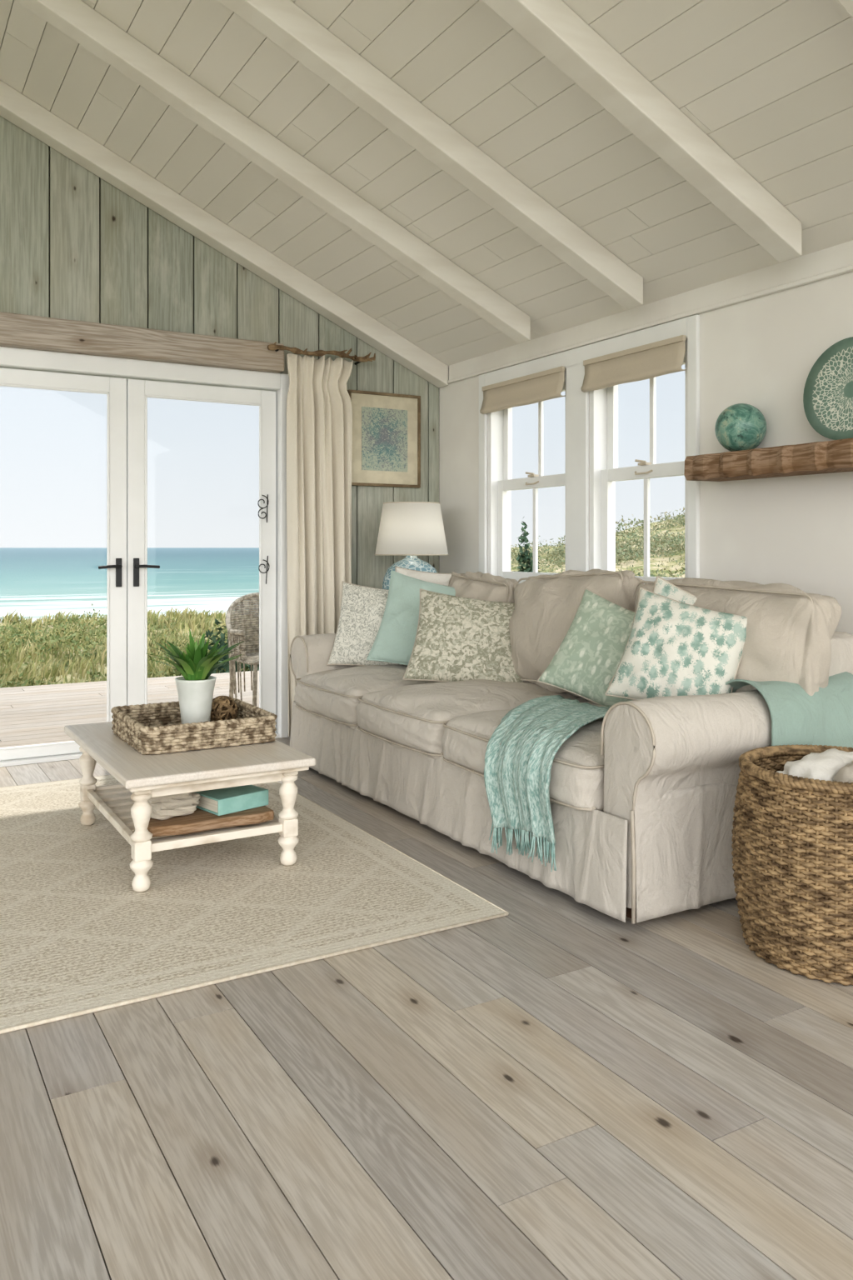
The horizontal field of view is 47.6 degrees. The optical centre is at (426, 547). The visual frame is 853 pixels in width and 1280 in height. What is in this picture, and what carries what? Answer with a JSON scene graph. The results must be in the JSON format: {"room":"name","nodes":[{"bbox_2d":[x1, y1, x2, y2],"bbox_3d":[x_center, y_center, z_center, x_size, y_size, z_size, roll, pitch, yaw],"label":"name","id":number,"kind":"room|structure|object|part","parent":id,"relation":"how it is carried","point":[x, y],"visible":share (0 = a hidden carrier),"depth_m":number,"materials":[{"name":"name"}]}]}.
{"room":"living room","nodes":[
{"label":"living room","id":0,"kind":"room"},
{"bbox_2d":[48,145,237,338],"bbox_3d":[-2.896,-0.878,4.776,7.012,4.176,0.130,0,0,-30],"label":"wall","id":1,"kind":"structure","parent":0,"point":[48,146],"depth_m":5.27,"materials":[{"name":"wood"}]},
{"bbox_2d":[0,367,126,760],"bbox_3d":[-2.092,0.088,5.185,0.953,2.076,0.105,0,0,-30],"label":"door","id":2,"kind":"structure","parent":1,"relation":"in","point":[115,388],"depth_m":5.39,"materials":[{"name":"paint"}]},
{"bbox_3d":[-1.753,0.140,5.356,0.136,0.160,0.060,0,0,-30],"label":"handle","id":3,"kind":"part","parent":2,"relation":"part of","materials":[{"name":"black metal"}]},
{"bbox_2d":[0,311,284,373],"bbox_3d":[-2.412,-1.133,4.902,3.575,0.165,0.100,0,0,-30],"label":"lintel","id":4,"kind":"object","parent":1,"relation":"attached to","point":[18,331],"visible":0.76,"depth_m":5.32,"materials":[{"name":"brown wood"}]},
{"bbox_2d":[0,346,289,767],"bbox_3d":[-2.924,-0.888,4.737,6.891,4.095,0.180,0,0,-30],"label":"trim","id":5,"kind":"structure","parent":1,"relation":"attached to","point":[10,357],"depth_m":5.66,"materials":[{"name":"white wood"}]},
{"bbox_3d":[-1.730,0.055,5.434,2.050,2.210,0.180,0,0,-30],"label":"door casing","id":6,"kind":"part","parent":5,"relation":"part of","materials":[{"name":"paint"}]},
{"bbox_2d":[126,378,275,732],"bbox_3d":[-1.293,0.088,5.651,0.886,2.076,0.105,0,0,-30],"label":"door","id":7,"kind":"structure","parent":1,"relation":"in","point":[138,391],"depth_m":5.51,"materials":[{"name":"paint"}]},
{"bbox_3d":[-1.580,0.140,5.457,0.136,0.160,0.060,0,0,-30],"label":"handle","id":8,"kind":"part","parent":7,"relation":"part of","materials":[{"name":"black metal"}]},
{"bbox_2d":[257,494,269,584],"bbox_3d":[-0.982,-0.050,5.827,0.075,0.540,0.006,0,0,-30],"label":"scroll ornament","id":9,"kind":"object","parent":7,"relation":"attached to","point":[267,506],"visible":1,"depth_m":5.83,"materials":[{"name":"black metal"}]},
{"bbox_2d":[0,115,439,589],"bbox_3d":[-2.896,-0.893,4.689,6.891,4.085,0.019,0,0,-30],"label":"boards","id":10,"kind":"object","parent":1,"relation":"attached to","point":[192,285],"depth_m":5.45,"materials":[{"name":"wood"}]},
{"bbox_2d":[267,341,375,364],"bbox_3d":[-0.643,-1.187,5.888,0.710,0.075,0.182,0,0,-30],"label":"curtain rod","id":11,"kind":"object","parent":1,"relation":"attached to","point":[272,347],"depth_m":5.83,"materials":[{"name":"brown wood"}]},
{"bbox_2d":[286,353,353,737],"bbox_3d":[-0.643,-0.047,5.888,0.710,2.354,0.182,0,0,-30],"label":"curtain","id":12,"kind":"object","parent":11,"relation":"hanging from","point":[319,407],"visible":0.7,"depth_m":5.85,"materials":[{"name":"fabric"}]},
{"bbox_2d":[347,389,420,488],"bbox_3d":[-0.269,-0.690,6.194,0.520,0.600,0.030,0,0,-30],"label":"framed picture","id":13,"kind":"object","parent":1,"relation":"attached to","point":[386,447],"visible":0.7,"depth_m":6.19,"materials":[{"name":"beige paper"}]},
{"bbox_2d":[361,406,407,471],"bbox_3d":[-0.267,-0.690,6.191,0.330,0.400,0.004,0,0,-30],"label":"print","id":14,"kind":"object","parent":13,"relation":"attached to","point":[384,429],"depth_m":6.19},
{"bbox_2d":[0,737,852,1279],"bbox_3d":[-1.112,1.180,1.620,6.912,0.060,7.120,0,0,-30],"label":"floor","id":15,"kind":"structure","parent":0,"point":[557,1087],"depth_m":1.96,"materials":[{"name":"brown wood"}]},
{"bbox_2d":[0,775,509,1034],"bbox_3d":[-1.904,1.144,3.208,3.546,0.011,2.511,0,0,-30],"label":"area rug","id":16,"kind":"object","parent":15,"relation":"on","point":[77,938],"visible":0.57,"depth_m":3.08,"materials":[{"name":"beige carpet"}]},
{"bbox_2d":[64,721,315,891],"bbox_3d":[-0.959,0.943,3.751,0.665,0.390,1.115,0,0,-30],"label":"coffee table","id":17,"kind":"object","parent":16,"relation":"on","point":[142,777],"visible":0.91,"depth_m":3.41,"materials":[{"name":"paint"}]},
{"bbox_2d":[110,697,277,754],"bbox_3d":[-0.924,0.695,3.814,0.527,0.103,0.547,0,0,-30],"label":"woven tray","id":18,"kind":"object","parent":17,"relation":"on","point":[154,728],"visible":0.92,"depth_m":3.63,"materials":[{"name":"brown wicker"}]},
{"bbox_2d":[146,629,243,724],"bbox_3d":[-0.906,0.530,3.853,0.438,0.409,0.470,0,0,-30],"label":"potted plant","id":19,"kind":"object","parent":18,"relation":"on","point":[196,687],"visible":0.94,"depth_m":3.81,"materials":[{"name":"green plant"}]},
{"bbox_3d":[-0.922,0.627,3.862,0.162,0.214,0.162,0,0,-30],"label":"pot","id":20,"kind":"part","parent":19,"relation":"part of","materials":[{"name":"white ceramic"}]},
{"bbox_2d":[210,695,237,720],"bbox_3d":[-0.841,0.672,3.990,0.121,0.121,0.121,0,0,-30],"label":"ball","id":21,"kind":"object","parent":18,"relation":"on","point":[230,709],"visible":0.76,"depth_m":3.95,"materials":[{"name":"brown wicker"}]},
{"bbox_2d":[147,805,274,837],"bbox_3d":[-0.823,0.966,3.519,0.445,0.036,0.368,0,0,-30],"label":"wood slab","id":22,"kind":"object","parent":17,"relation":"on","point":[200,820],"visible":0.45,"depth_m":3.38,"materials":[{"name":"brown wood"}]},
{"bbox_2d":[133,792,200,819],"bbox_3d":[-0.930,0.896,3.464,0.199,0.122,0.242,0,0,-30],"label":"folded cloth","id":23,"kind":"object","parent":22,"relation":"on","point":[163,807],"visible":0.42,"depth_m":3.37,"materials":[{"name":"beige fabric"}]},
{"bbox_2d":[194,785,268,815],"bbox_3d":[-0.716,0.918,3.540,0.247,0.057,0.219,0,0,-30],"label":"book","id":24,"kind":"object","parent":22,"relation":"on","point":[220,802],"visible":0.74,"depth_m":3.48,"materials":[{"name":"paper"}]},
{"bbox_2d":[290,569,852,923],"bbox_3d":[0.408,0.622,4.291,1.194,1.056,2.799,0,0,-30],"label":"sofa","id":25,"kind":"object","parent":15,"relation":"on","point":[642,794],"visible":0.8,"depth_m":3.27,"materials":[{"name":"fabric"}]},
{"bbox_3d":[-0.249,0.778,5.386,1.000,0.624,0.246,0,0,-30],"label":"arm","id":26,"kind":"part","parent":25,"relation":"part of","materials":[{"name":"fabric"}]},
{"bbox_2d":[326,580,404,665],"bbox_3d":[-0.253,0.423,5.111,0.532,0.537,0.308,0,0,10],"label":"throw pillow","id":27,"kind":"object","parent":25,"relation":"on","point":[362,607],"visible":0.53,"depth_m":5.07,"materials":[{"name":"beige fabric"}]},
{"bbox_2d":[294,664,439,729],"bbox_3d":[-0.147,0.761,4.983,0.933,0.317,0.728,0,0,-30],"label":"seat cushion","id":28,"kind":"object","parent":25,"relation":"on","point":[326,697],"depth_m":4.75,"materials":[{"name":"fabric"}]},
{"bbox_2d":[366,570,455,664],"bbox_3d":[0.019,0.402,4.974,0.642,0.624,0.348,0,0,7],"label":"throw pillow","id":29,"kind":"object","parent":25,"relation":"on","point":[394,642],"visible":0.45,"depth_m":4.93,"materials":[{"name":"teal fabric"}]},
{"bbox_2d":[395,566,460,585],"bbox_3d":[0.042,0.348,5.249,0.498,0.512,0.207,0,0,4],"label":"throw pillow","id":30,"kind":"object","parent":25,"relation":"on","point":[434,577],"visible":0.16,"depth_m":5.26,"materials":[{"name":"white fabric"}]},
{"bbox_2d":[402,588,524,682],"bbox_3d":[0.210,0.443,4.580,0.634,0.575,0.391,0,0,8],"label":"throw pillow","id":31,"kind":"object","parent":25,"relation":"on","point":[458,638],"visible":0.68,"depth_m":4.50,"materials":[{"name":"beige fabric"}]},
{"bbox_2d":[355,679,590,759],"bbox_3d":[0.227,0.761,4.343,0.927,0.316,0.744,0,0,-30],"label":"seat cushion","id":32,"kind":"object","parent":25,"relation":"on","point":[403,722],"depth_m":4.13,"materials":[{"name":"fabric"}]},
{"bbox_2d":[449,571,519,603],"bbox_3d":[0.277,0.417,4.990,0.385,0.575,0.604,14,-3,-30],"label":"cushion","id":33,"kind":"object","parent":25,"relation":"on","point":[486,587],"depth_m":4.87,"materials":[{"name":"fabric"}]},
{"bbox_2d":[441,701,606,811],"bbox_3d":[0.646,0.757,3.623,0.930,0.315,0.912,0,0,-30],"label":"seat cushion","id":34,"kind":"object","parent":25,"relation":"on","point":[577,782],"depth_m":3.33,"materials":[{"name":"fabric"}]},
{"bbox_2d":[484,695,610,871],"bbox_3d":[0.447,0.820,3.462,0.524,0.486,0.613,0,0,-30],"label":"knit throw","id":35,"kind":"object","parent":25,"relation":"on","point":[517,770],"visible":0.94,"depth_m":3.29,"materials":[{"name":"teal fabric"}]},
{"bbox_2d":[509,569,644,696],"bbox_3d":[0.652,0.381,4.359,0.367,0.572,0.793,17,-13,-29],"label":"cushion","id":36,"kind":"object","parent":25,"relation":"on","point":[547,606],"depth_m":4.27,"materials":[{"name":"fabric"}]},
{"bbox_2d":[537,587,635,706],"bbox_3d":[0.726,0.423,3.788,0.580,0.595,0.350,0,0,29],"label":"throw pillow","id":37,"kind":"object","parent":25,"relation":"on","point":[590,654],"visible":0.47,"depth_m":3.76,"materials":[{"name":"green fabric"}]},
{"bbox_3d":[0.609,0.639,2.929,0.010,0.342,0.242,0,0,-30],"label":"arm piping","id":38,"kind":"part","parent":25,"relation":"part of","materials":[{"name":"beige fabric"}]},
{"bbox_2d":[609,575,697,684],"bbox_3d":[0.971,0.391,3.571,0.588,0.603,0.239,0,0,23],"label":"throw pillow","id":39,"kind":"object","parent":25,"relation":"on","point":[662,587],"visible":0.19,"depth_m":3.63,"materials":[{"name":"white fabric"}]},
{"bbox_2d":[605,587,747,699],"bbox_3d":[0.890,0.381,3.381,0.520,0.546,0.335,0,0,27],"label":"throw pillow","id":40,"kind":"object","parent":25,"relation":"on","point":[673,647],"visible":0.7,"depth_m":3.32,"materials":[{"name":"fabric"}]},
{"bbox_3d":[1.039,0.778,3.180,1.000,0.624,0.246,0,0,-30],"label":"arm","id":41,"kind":"part","parent":25,"relation":"part of","materials":[{"name":"fabric"}]},
{"bbox_2d":[635,577,841,695],"bbox_3d":[1.087,0.401,3.601,0.368,0.573,0.919,15,-6,-29],"label":"cushion","id":42,"kind":"object","parent":25,"relation":"on","point":[790,637],"depth_m":3.27,"materials":[{"name":"fabric"}]},
{"bbox_2d":[725,671,852,748],"bbox_3d":[1.228,0.570,3.306,0.545,0.273,0.338,0,0,-30],"label":"throw","id":43,"kind":"object","parent":25,"relation":"on","point":[824,717],"visible":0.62,"depth_m":3.17,"materials":[{"name":"teal fabric"}]},
{"bbox_3d":[0.814,0.685,4.527,0.254,0.764,2.604,0,0,-30],"label":"frame","id":44,"kind":"part","parent":25,"relation":"part of","materials":[{"name":"fabric"}]},
{"bbox_2d":[731,744,852,985],"bbox_3d":[1.170,0.871,2.767,0.566,0.553,0.566,0,0,-30],"label":"wicker basket","id":45,"kind":"object","parent":15,"relation":"on","point":[792,831],"visible":1,"depth_m":2.59,"materials":[{"name":"brown wicker"}]},
{"bbox_2d":[776,748,852,792],"bbox_3d":[1.169,0.705,2.814,0.394,0.221,0.211,0,0,-42],"label":"blanket","id":46,"kind":"object","parent":45,"relation":"on","point":[827,764],"depth_m":2.73,"materials":[{"name":"white fabric"}]},
{"bbox_2d":[832,760,852,801],"bbox_3d":[1.238,0.706,2.712,0.192,0.223,0.352,0,0,40],"label":"blanket","id":47,"kind":"object","parent":45,"relation":"on","point":[842,771],"depth_m":2.66,"materials":[{"name":"fabric"}]},
{"bbox_3d":[-0.064,0.835,5.943,0.560,0.630,0.390,0,0,-30],"label":"side table","id":48,"kind":"object","parent":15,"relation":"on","visible":0},
{"bbox_2d":[375,501,448,589],"bbox_3d":[-0.091,0.123,5.910,0.453,0.790,0.453,0,0,-30],"label":"table lamp","id":49,"kind":"object","parent":48,"relation":"on","point":[412,530],"visible":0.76,"depth_m":5.75,"materials":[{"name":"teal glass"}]},
{"bbox_3d":[-0.091,-0.113,5.910,0.448,0.316,0.448,0,0,-30],"label":"lamp shade","id":50,"kind":"part","parent":49,"relation":"part of","materials":[{"name":"white fabric"}]},
{"bbox_3d":[-0.091,-0.113,5.910,0.453,0.320,0.453,0,0,-30],"label":"shade trim","id":51,"kind":"part","parent":49,"relation":"part of","materials":[{"name":"fabric"}]},
{"bbox_2d":[0,0,852,366],"bbox_3d":[-1.429,-2.057,2.263,7.012,1.999,6.550,0,0,-30],"label":"ceiling","id":52,"kind":"structure","parent":0,"point":[770,82],"depth_m":4.04,"materials":[{"name":"paint"}]},
{"bbox_2d":[0,80,448,387],"bbox_3d":[-2.868,-1.996,4.616,6.900,1.876,0.125,0,0,-30],"label":"ceiling beam","id":53,"kind":"structure","parent":52,"relation":"attached to","point":[15,107],"depth_m":5.52,"materials":[{"name":"white wood"}]},
{"bbox_2d":[15,0,530,343],"bbox_3d":[-2.371,-2.032,3.606,6.740,1.805,0.110,0,0,-30],"label":"ceiling beam","id":54,"kind":"structure","parent":52,"relation":"attached to","point":[74,18],"depth_m":4.52,"materials":[{"name":"white wood"}]},
{"bbox_2d":[218,0,643,309],"bbox_3d":[-1.928,-2.032,2.846,6.740,1.805,0.110,0,0,-30],"label":"ceiling beam","id":55,"kind":"structure","parent":52,"relation":"attached to","point":[282,22],"depth_m":3.95,"materials":[{"name":"white wood"}]},
{"bbox_2d":[481,0,802,262],"bbox_3d":[-1.484,-2.032,2.086,6.740,1.805,0.110,0,0,-30],"label":"ceiling beam","id":56,"kind":"structure","parent":52,"relation":"attached to","point":[552,27],"depth_m":3.38,"materials":[{"name":"white wood"}]},
{"bbox_2d":[837,0,852,18],"bbox_3d":[-1.040,-2.032,1.326,6.740,1.805,0.110,0,0,-30],"label":"ceiling beam","id":57,"kind":"structure","parent":52,"relation":"attached to","point":[847,4],"depth_m":2.65,"materials":[{"name":"white wood"}]},
{"bbox_2d":[439,270,852,635],"bbox_3d":[1.905,0.000,3.456,0.150,2.420,7.250,0,0,-30],"label":"wall","id":58,"kind":"structure","parent":0,"point":[761,352],"depth_m":4.12,"materials":[{"name":"paint"}]},
{"bbox_2d":[488,370,566,575],"bbox_3d":[0.622,-0.360,5.614,0.190,1.220,0.790,0,0,-30],"label":"frame","id":59,"kind":"object","parent":58,"relation":"attached to","point":[495,419],"visible":0.13,"depth_m":5.91,"materials":[{"name":"paint"}]},
{"bbox_2d":[498,380,565,583],"bbox_3d":[0.650,-0.360,5.630,0.075,1.150,0.720,0,0,-30],"label":"window","id":60,"kind":"structure","parent":58,"relation":"in","point":[557,480],"depth_m":5.78,"materials":[{"name":"paint"}]},
{"bbox_2d":[480,366,565,414],"bbox_3d":[0.540,-0.896,5.566,0.042,0.167,0.782,0,0,-30],"label":"roman shade","id":61,"kind":"object","parent":60,"relation":"attached to","point":[547,384],"visible":1,"depth_m":5.53,"materials":[{"name":"fabric"}]},
{"bbox_3d":[0.545,-0.968,5.569,0.021,0.025,0.782,0,0,-30],"label":"head rail","id":62,"kind":"part","parent":61,"relation":"part of","materials":[{"name":"fabric"}]},
{"bbox_2d":[525,471,539,484],"bbox_3d":[0.615,-0.402,5.610,0.046,0.077,0.127,0,0,-30],"label":"latch","id":63,"kind":"object","parent":60,"relation":"attached to","point":[532,474],"visible":1,"depth_m":5.60,"materials":[{"name":"metal"}]},
{"bbox_3d":[0.667,-0.642,5.640,0.035,0.585,0.720,0,0,-30],"label":"sash","id":64,"kind":"part","parent":60,"relation":"part of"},
{"bbox_2d":[479,314,699,578],"bbox_3d":[1.888,-0.430,3.284,0.052,1.520,6.970,0,0,-30],"label":"trim","id":65,"kind":"structure","parent":58,"relation":"attached to","point":[577,401],"depth_m":5.14,"materials":[{"name":"white wood"}]},
{"bbox_3d":[0.774,-0.367,5.193,0.052,1.395,1.850,0,0,-30],"label":"window casing","id":66,"kind":"part","parent":65,"relation":"part of","materials":[{"name":"paint"}]},
{"bbox_2d":[590,339,687,577],"bbox_3d":[1.088,-0.360,4.815,0.190,1.220,0.720,0,0,-30],"label":"frame","id":67,"kind":"object","parent":58,"relation":"attached to","point":[598,398],"visible":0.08,"depth_m":5.08,"materials":[{"name":"paint"}]},
{"bbox_2d":[601,356,684,584],"bbox_3d":[1.116,-0.360,4.831,0.075,1.150,0.650,0,0,-30],"label":"window","id":68,"kind":"structure","parent":58,"relation":"in","point":[676,468],"depth_m":4.98,"materials":[{"name":"paint"}]},
{"bbox_2d":[580,335,686,392],"bbox_3d":[1.006,-0.896,4.767,0.042,0.167,0.712,0,0,-30],"label":"roman shade","id":69,"kind":"object","parent":68,"relation":"attached to","point":[665,357],"visible":1,"depth_m":4.73,"materials":[{"name":"fabric"}]},
{"bbox_3d":[1.011,-0.968,4.770,0.021,0.025,0.712,0,0,-30],"label":"head rail","id":70,"kind":"part","parent":69,"relation":"part of","materials":[{"name":"fabric"}]},
{"bbox_2d":[635,459,652,474],"bbox_3d":[1.081,-0.402,4.811,0.046,0.077,0.127,0,0,-30],"label":"latch","id":71,"kind":"object","parent":68,"relation":"attached to","point":[642,462],"visible":1,"depth_m":4.80,"materials":[{"name":"metal"}]},
{"bbox_3d":[1.134,-0.642,4.841,0.035,0.585,0.650,0,0,-30],"label":"sash","id":72,"kind":"part","parent":68,"relation":"part of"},
{"bbox_2d":[447,240,852,383],"bbox_3d":[1.900,-1.129,3.291,0.025,0.122,6.970,0,0,-30],"label":"crown molding","id":73,"kind":"structure","parent":58,"relation":"attached to","point":[837,260],"depth_m":4.53,"materials":[{"name":"white wood"}]},
{"bbox_2d":[684,438,852,481],"bbox_3d":[1.498,-0.344,3.783,0.223,0.112,1.125,0,0,-30],"label":"wall shelf","id":74,"kind":"object","parent":58,"relation":"attached to","point":[835,456],"visible":1,"depth_m":3.83,"materials":[{"name":"brown wood"}]},
{"bbox_2d":[715,403,766,451],"bbox_3d":[1.327,-0.504,4.084,0.208,0.207,0.208,0,0,-30],"label":"sphere","id":75,"kind":"object","parent":74,"relation":"on","point":[740,427],"visible":0.88,"depth_m":4.01,"materials":[{"name":"teal stone"}]},
{"bbox_2d":[803,336,852,439],"bbox_3d":[1.609,-0.602,3.671,0.075,0.397,0.396,0,0,-30],"label":"decorative plate","id":76,"kind":"object","parent":74,"relation":"on","point":[828,390],"visible":0.99,"depth_m":3.74,"materials":[{"name":"ceramic"}]},
{"label":"outside","id":77,"kind":"structure","parent":0,"visible":0},
{"bbox_2d":[0,518,684,684],"bbox_3d":[11.142,0.883,70.184,210.000,9.133,150.000,0,0,-30],"label":"ground","id":78,"kind":"structure","parent":77,"point":[640,564],"depth_m":40.49,"materials":[{"name":"green plant"}]},
{"bbox_2d":[0,603,249,688],"bbox_3d":[-7.147,1.621,14.965,15.553,1.358,14.054,0,0,-30],"label":"shrubs","id":79,"kind":"object","parent":78,"relation":"on","point":[17,632],"visible":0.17,"depth_m":14.51,"materials":[{"name":"green plant"}]},
{"bbox_2d":[0,670,259,748],"bbox_3d":[-5.501,1.245,5.187,11.673,0.130,3.195,0,0,-30],"label":"deck","id":80,"kind":"object","parent":78,"relation":"on","point":[30,715],"visible":0.2,"depth_m":7.34,"materials":[{"name":"beige wood"}]},
{"bbox_2d":[225,592,259,706],"bbox_3d":[-1.110,0.761,7.100,0.746,0.838,0.663,0,0,-30],"label":"wicker armchair","id":81,"kind":"object","parent":80,"relation":"on","point":[236,636],"visible":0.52,"depth_m":7.15,"materials":[{"name":"grey wicker"}]},
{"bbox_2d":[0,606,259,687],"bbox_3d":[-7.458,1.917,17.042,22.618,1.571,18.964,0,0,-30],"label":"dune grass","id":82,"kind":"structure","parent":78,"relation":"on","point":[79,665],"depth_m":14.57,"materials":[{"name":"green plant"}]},
{"bbox_2d":[204,604,259,673],"bbox_3d":[-2.033,1.117,10.451,1.181,1.095,1.302,0,0,-30],"label":"shrub","id":83,"kind":"object","parent":78,"relation":"on","point":[225,666],"visible":0.14,"depth_m":10.29,"materials":[{"name":"green plant"}]},
{"bbox_2d":[512,520,540,572],"bbox_3d":[1.897,0.561,16.644,0.847,2.211,0.841,0,0,-30],"label":"columnar tree","id":84,"kind":"object","parent":78,"relation":"on","point":[525,556],"visible":0.1,"depth_m":16.64,"materials":[{"name":"green plant"}]},
{"bbox_2d":[510,507,684,577],"bbox_3d":[11.068,-0.693,44.382,53.946,6.750,55.188,0,0,-30],"label":"shrubs","id":85,"kind":"object","parent":78,"relation":"on","point":[557,553],"visible":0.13,"depth_m":47.09,"materials":[{"name":"green plant"}]},
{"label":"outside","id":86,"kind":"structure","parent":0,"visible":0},
{"bbox_2d":[0,547,259,624],"bbox_3d":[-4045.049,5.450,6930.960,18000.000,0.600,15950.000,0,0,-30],"label":"ocean","id":87,"kind":"object","parent":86,"point":[35,582],"depth_m":151.26,"materials":[{"name":"liquid"}]}
]}

